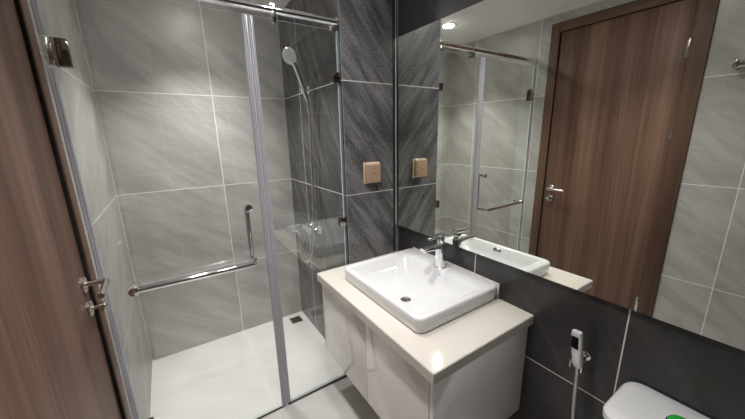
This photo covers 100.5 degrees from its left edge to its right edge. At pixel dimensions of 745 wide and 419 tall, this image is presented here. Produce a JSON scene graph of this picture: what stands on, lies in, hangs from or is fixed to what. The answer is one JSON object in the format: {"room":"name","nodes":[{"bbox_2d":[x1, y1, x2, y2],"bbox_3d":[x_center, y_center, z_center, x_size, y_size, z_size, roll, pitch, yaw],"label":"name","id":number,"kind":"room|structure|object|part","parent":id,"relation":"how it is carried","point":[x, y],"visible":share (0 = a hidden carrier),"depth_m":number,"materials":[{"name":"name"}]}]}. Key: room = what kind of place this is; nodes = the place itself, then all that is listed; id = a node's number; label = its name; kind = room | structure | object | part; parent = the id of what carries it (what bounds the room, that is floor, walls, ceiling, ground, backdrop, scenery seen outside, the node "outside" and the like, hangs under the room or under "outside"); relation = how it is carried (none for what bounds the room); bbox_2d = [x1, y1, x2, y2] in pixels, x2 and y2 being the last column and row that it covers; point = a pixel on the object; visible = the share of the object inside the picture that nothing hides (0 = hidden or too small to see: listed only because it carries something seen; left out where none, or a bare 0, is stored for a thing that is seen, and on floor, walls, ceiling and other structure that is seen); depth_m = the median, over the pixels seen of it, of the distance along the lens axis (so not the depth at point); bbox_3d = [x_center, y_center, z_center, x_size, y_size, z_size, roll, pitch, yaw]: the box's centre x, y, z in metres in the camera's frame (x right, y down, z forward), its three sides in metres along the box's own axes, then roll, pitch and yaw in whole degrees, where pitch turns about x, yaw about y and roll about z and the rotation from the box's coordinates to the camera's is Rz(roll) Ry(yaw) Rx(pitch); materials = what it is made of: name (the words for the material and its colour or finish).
{"room":"bathroom","nodes":[
{"label":"bathroom","id":0,"kind":"room"},
{"bbox_2d":[27,0,151,418],"bbox_3d":[-0.764,0.204,0.629,0.100,2.338,3.011,-10,16,-32],"label":"wall","id":1,"kind":"structure","parent":0,"point":[60,19],"depth_m":1.46,"materials":[{"name":"tile"}]},
{"bbox_2d":[0,0,130,418],"bbox_3d":[-0.767,0.215,0.712,0.159,2.277,0.880,-10,16,-32],"label":"door","id":2,"kind":"structure","parent":1,"relation":"in","point":[58,360],"depth_m":0.78,"materials":[{"name":"brown wood"}]},
{"bbox_3d":[-0.931,0.243,1.000,0.008,0.052,0.052,-10,16,-32],"label":"handle","id":3,"kind":"part","parent":2,"relation":"part of","materials":[{"name":"silver metal"}]},
{"bbox_3d":[-0.869,0.249,0.970,0.063,0.018,0.139,-10,16,-32],"label":"lever","id":4,"kind":"part","parent":2,"relation":"part of","materials":[{"name":"silver metal"}]},
{"bbox_2d":[31,0,286,418],"bbox_3d":[-0.774,0.200,1.354,0.654,2.003,0.120,-12,17,-37],"label":"shower door","id":5,"kind":"structure","parent":1,"relation":"attached to","point":[56,49],"depth_m":1.30,"materials":[{"name":"clear glass"}]},
{"bbox_3d":[-0.602,0.117,1.514,0.025,0.292,0.050,-10,16,-32],"label":"pull handle","id":6,"kind":"part","parent":5,"relation":"part of","materials":[{"name":"silver metal"}]},
{"bbox_2d":[197,0,338,32],"bbox_3d":[-0.626,-0.829,1.246,1.089,0.082,0.045,-10,16,-32],"label":"bar","id":7,"kind":"object","parent":1,"relation":"attached to","point":[271,9],"visible":1,"depth_m":1.36,"materials":[{"name":"silver metal"}]},
{"bbox_2d":[74,0,301,360],"bbox_3d":[-0.978,-0.197,2.306,1.649,2.338,0.100,-10,16,-32],"label":"wall","id":8,"kind":"structure","parent":0,"point":[169,79],"depth_m":2.07,"materials":[{"name":"tile"}]},
{"bbox_2d":[150,311,379,418],"bbox_3d":[-0.093,1.275,1.328,1.649,0.100,3.211,-10,16,-32],"label":"floor","id":9,"kind":"structure","parent":0,"point":[234,376],"depth_m":1.97,"materials":[{"name":"tile"}]},
{"bbox_2d":[289,316,302,323],"bbox_3d":[-0.642,0.926,2.600,0.089,0.005,0.091,-10,16,-32],"label":"floor drain","id":10,"kind":"object","parent":9,"relation":"on","point":[296,319],"visible":1,"depth_m":2.60,"materials":[{"name":"silver metal"}]},
{"bbox_2d":[247,14,347,404],"bbox_3d":[-0.332,0.118,1.660,0.433,2.004,0.032,-10,16,-32],"label":"screen","id":11,"kind":"object","parent":9,"relation":"on","point":[335,76],"visible":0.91,"depth_m":1.57,"materials":[{"name":"clear glass"}]},
{"bbox_2d":[602,382,709,418],"bbox_3d":[0.662,0.969,0.758,0.700,0.729,0.380,-10,16,-32],"label":"toilet","id":12,"kind":"object","parent":9,"relation":"on","point":[632,400],"visible":1,"depth_m":0.90,"materials":[{"name":"white ceramic"}]},
{"bbox_2d":[248,0,290,7],"bbox_3d":[-0.143,-1.094,0.756,1.649,0.100,3.211,-10,16,-32],"label":"ceiling","id":13,"kind":"structure","parent":0,"point":[280,3],"depth_m":1.98,"materials":[{"name":"white paint"}]},
{"bbox_2d":[278,0,397,337],"bbox_3d":[-0.245,-0.183,2.186,0.359,2.338,0.911,-10,16,-32],"label":"wall","id":14,"kind":"structure","parent":0,"point":[365,31],"depth_m":1.81,"materials":[{"name":"tile"}]},
{"bbox_2d":[300,86,310,93],"bbox_3d":[-0.403,-0.732,1.885,0.047,0.055,0.132,1,14,10],"label":"holder","id":15,"kind":"object","parent":14,"relation":"attached to","point":[307,89],"visible":0.95,"depth_m":1.84,"materials":[{"name":"silver metal"}]},
{"bbox_2d":[282,47,314,262],"bbox_3d":[-0.440,-0.272,1.948,0.141,1.346,0.139,-5,14,-17],"label":"shower","id":16,"kind":"object","parent":15,"relation":"in","point":[289,54],"visible":0.97,"depth_m":1.87,"materials":[{"name":"silver metal"}]},
{"bbox_3d":[-0.472,-0.868,1.754,0.082,0.074,0.035,4,14,19],"label":"spray plate","id":17,"kind":"part","parent":16,"relation":"part of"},
{"bbox_3d":[-0.428,-0.760,1.820,0.101,0.222,0.027,-12,17,-38],"label":"handle","id":18,"kind":"part","parent":16,"relation":"part of","materials":[{"name":"silver metal"}]},
{"bbox_2d":[291,221,321,234],"bbox_3d":[-0.468,0.132,2.111,0.184,0.081,0.186,-10,16,-32],"label":"shower mixer","id":19,"kind":"object","parent":14,"relation":"attached to","point":[307,226],"visible":0.99,"depth_m":2.09,"materials":[{"name":"silver metal"}]},
{"bbox_3d":[-0.496,0.148,2.095,0.116,0.030,0.022,-10,16,-32],"label":"spout","id":20,"kind":"part","parent":19,"relation":"part of","materials":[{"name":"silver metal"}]},
{"bbox_3d":[-0.470,0.108,2.104,0.102,0.032,0.034,-10,16,-32],"label":"mixer lever","id":21,"kind":"part","parent":19,"relation":"part of","materials":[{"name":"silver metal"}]},
{"bbox_2d":[363,161,380,183],"bbox_3d":[0.000,-0.209,1.762,0.104,0.120,0.036,-10,16,-32],"label":"power socket","id":22,"kind":"object","parent":14,"relation":"attached to","point":[371,170],"visible":1,"depth_m":1.75,"materials":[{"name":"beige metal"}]},
{"bbox_2d":[392,0,395,251],"bbox_3d":[0.135,-0.121,1.895,0.017,2.338,0.002,-10,16,-32],"label":"trim","id":23,"kind":"structure","parent":14,"relation":"attached to","point":[393,1],"depth_m":1.83,"materials":[{"name":"grey metal"}]},
{"bbox_2d":[395,0,395,131],"bbox_3d":[0.143,-0.122,1.901,0.002,2.338,0.002,-10,16,-32],"label":"trim","id":24,"kind":"structure","parent":14,"relation":"attached to","point":[395,0],"depth_m":1.74,"materials":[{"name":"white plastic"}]},
{"bbox_2d":[398,0,744,418],"bbox_3d":[0.527,-0.023,1.455,0.100,2.338,3.011,-10,16,-32],"label":"wall","id":25,"kind":"structure","parent":0,"point":[703,374],"depth_m":1.11,"materials":[{"name":"stone"}]},
{"bbox_2d":[322,285,527,418],"bbox_3d":[0.189,0.647,1.562,0.543,0.444,0.883,-10,16,-32],"label":"vanity cabinet","id":26,"kind":"object","parent":25,"relation":"attached to","point":[489,386],"visible":0.38,"depth_m":1.26,"materials":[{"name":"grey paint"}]},
{"bbox_3d":[-0.143,0.649,1.589,0.018,0.440,0.442,-10,16,-32],"label":"door","id":27,"kind":"part","parent":26,"relation":"part of","materials":[{"name":"grey paint"}]},
{"bbox_3d":[0.091,0.728,1.245,0.018,0.440,0.398,-10,16,-32],"label":"door","id":28,"kind":"part","parent":26,"relation":"part of","materials":[{"name":"grey paint"}]},
{"bbox_2d":[317,251,533,384],"bbox_3d":[0.179,0.413,1.492,0.566,0.043,0.902,-10,16,-32],"label":"countertop","id":29,"kind":"structure","parent":26,"relation":"on","point":[436,354],"depth_m":1.19,"materials":[{"name":"white stone"}]},
{"bbox_2d":[344,247,499,333],"bbox_3d":[0.208,0.377,1.516,0.483,0.130,0.601,-10,16,-32],"label":"basin","id":30,"kind":"object","parent":29,"relation":"in","point":[407,284],"visible":1,"depth_m":1.49,"materials":[{"name":"white ceramic"}]},
{"bbox_2d":[420,232,446,268],"bbox_3d":[0.303,0.213,1.539,0.146,0.179,0.051,-10,16,-32],"label":"tap","id":31,"kind":"object","parent":30,"relation":"on","point":[439,247],"visible":1,"depth_m":1.54,"materials":[{"name":"silver metal"}]},
{"bbox_3d":[0.296,0.194,1.530,0.130,0.030,0.041,-10,16,-32],"label":"spout","id":32,"kind":"part","parent":31,"relation":"part of","materials":[{"name":"silver metal"}]},
{"bbox_3d":[0.427,0.726,1.211,0.543,0.442,0.018,-10,16,-32],"label":"panel","id":33,"kind":"part","parent":26,"relation":"part of","materials":[{"name":"grey paint"}]},
{"bbox_2d":[396,0,744,350],"bbox_3d":[0.682,-0.245,1.041,0.016,1.064,1.949,-10,16,-32],"label":"wall mirror","id":34,"kind":"object","parent":25,"relation":"attached to","point":[596,148],"visible":1,"depth_m":1.00,"materials":[{"name":"white mirror"}]},
{"bbox_2d":[569,350,591,372],"bbox_3d":[0.742,0.538,1.102,0.080,0.041,0.040,-10,16,-32],"label":"holder","id":35,"kind":"object","parent":25,"relation":"attached to","point":[586,355],"visible":0.74,"depth_m":1.10,"materials":[{"name":"silver metal"}]},
{"bbox_3d":[0.772,0.529,1.121,0.009,0.034,0.034,-10,16,-32],"label":"wall plate","id":36,"kind":"part","parent":35,"relation":"part of","materials":[{"name":"silver metal"}]},
{"bbox_3d":[0.761,1.038,1.214,0.076,0.052,0.052,-10,16,-32],"label":"angle valve","id":37,"kind":"object","parent":25,"relation":"attached to","visible":0},
{"bbox_2d":[571,329,582,418],"bbox_3d":[0.724,0.724,1.130,0.065,0.625,0.039,3,14,15],"label":"bidet spray","id":38,"kind":"object","parent":37,"relation":"on","point":[576,335],"visible":1,"depth_m":1.07,"materials":[{"name":"white plastic"}]},
{"bbox_3d":[0.712,0.486,1.077,0.034,0.138,0.041,-10,16,-32],"label":"spray handle","id":39,"kind":"part","parent":38,"relation":"part of","materials":[{"name":"white plastic"}]}
]}

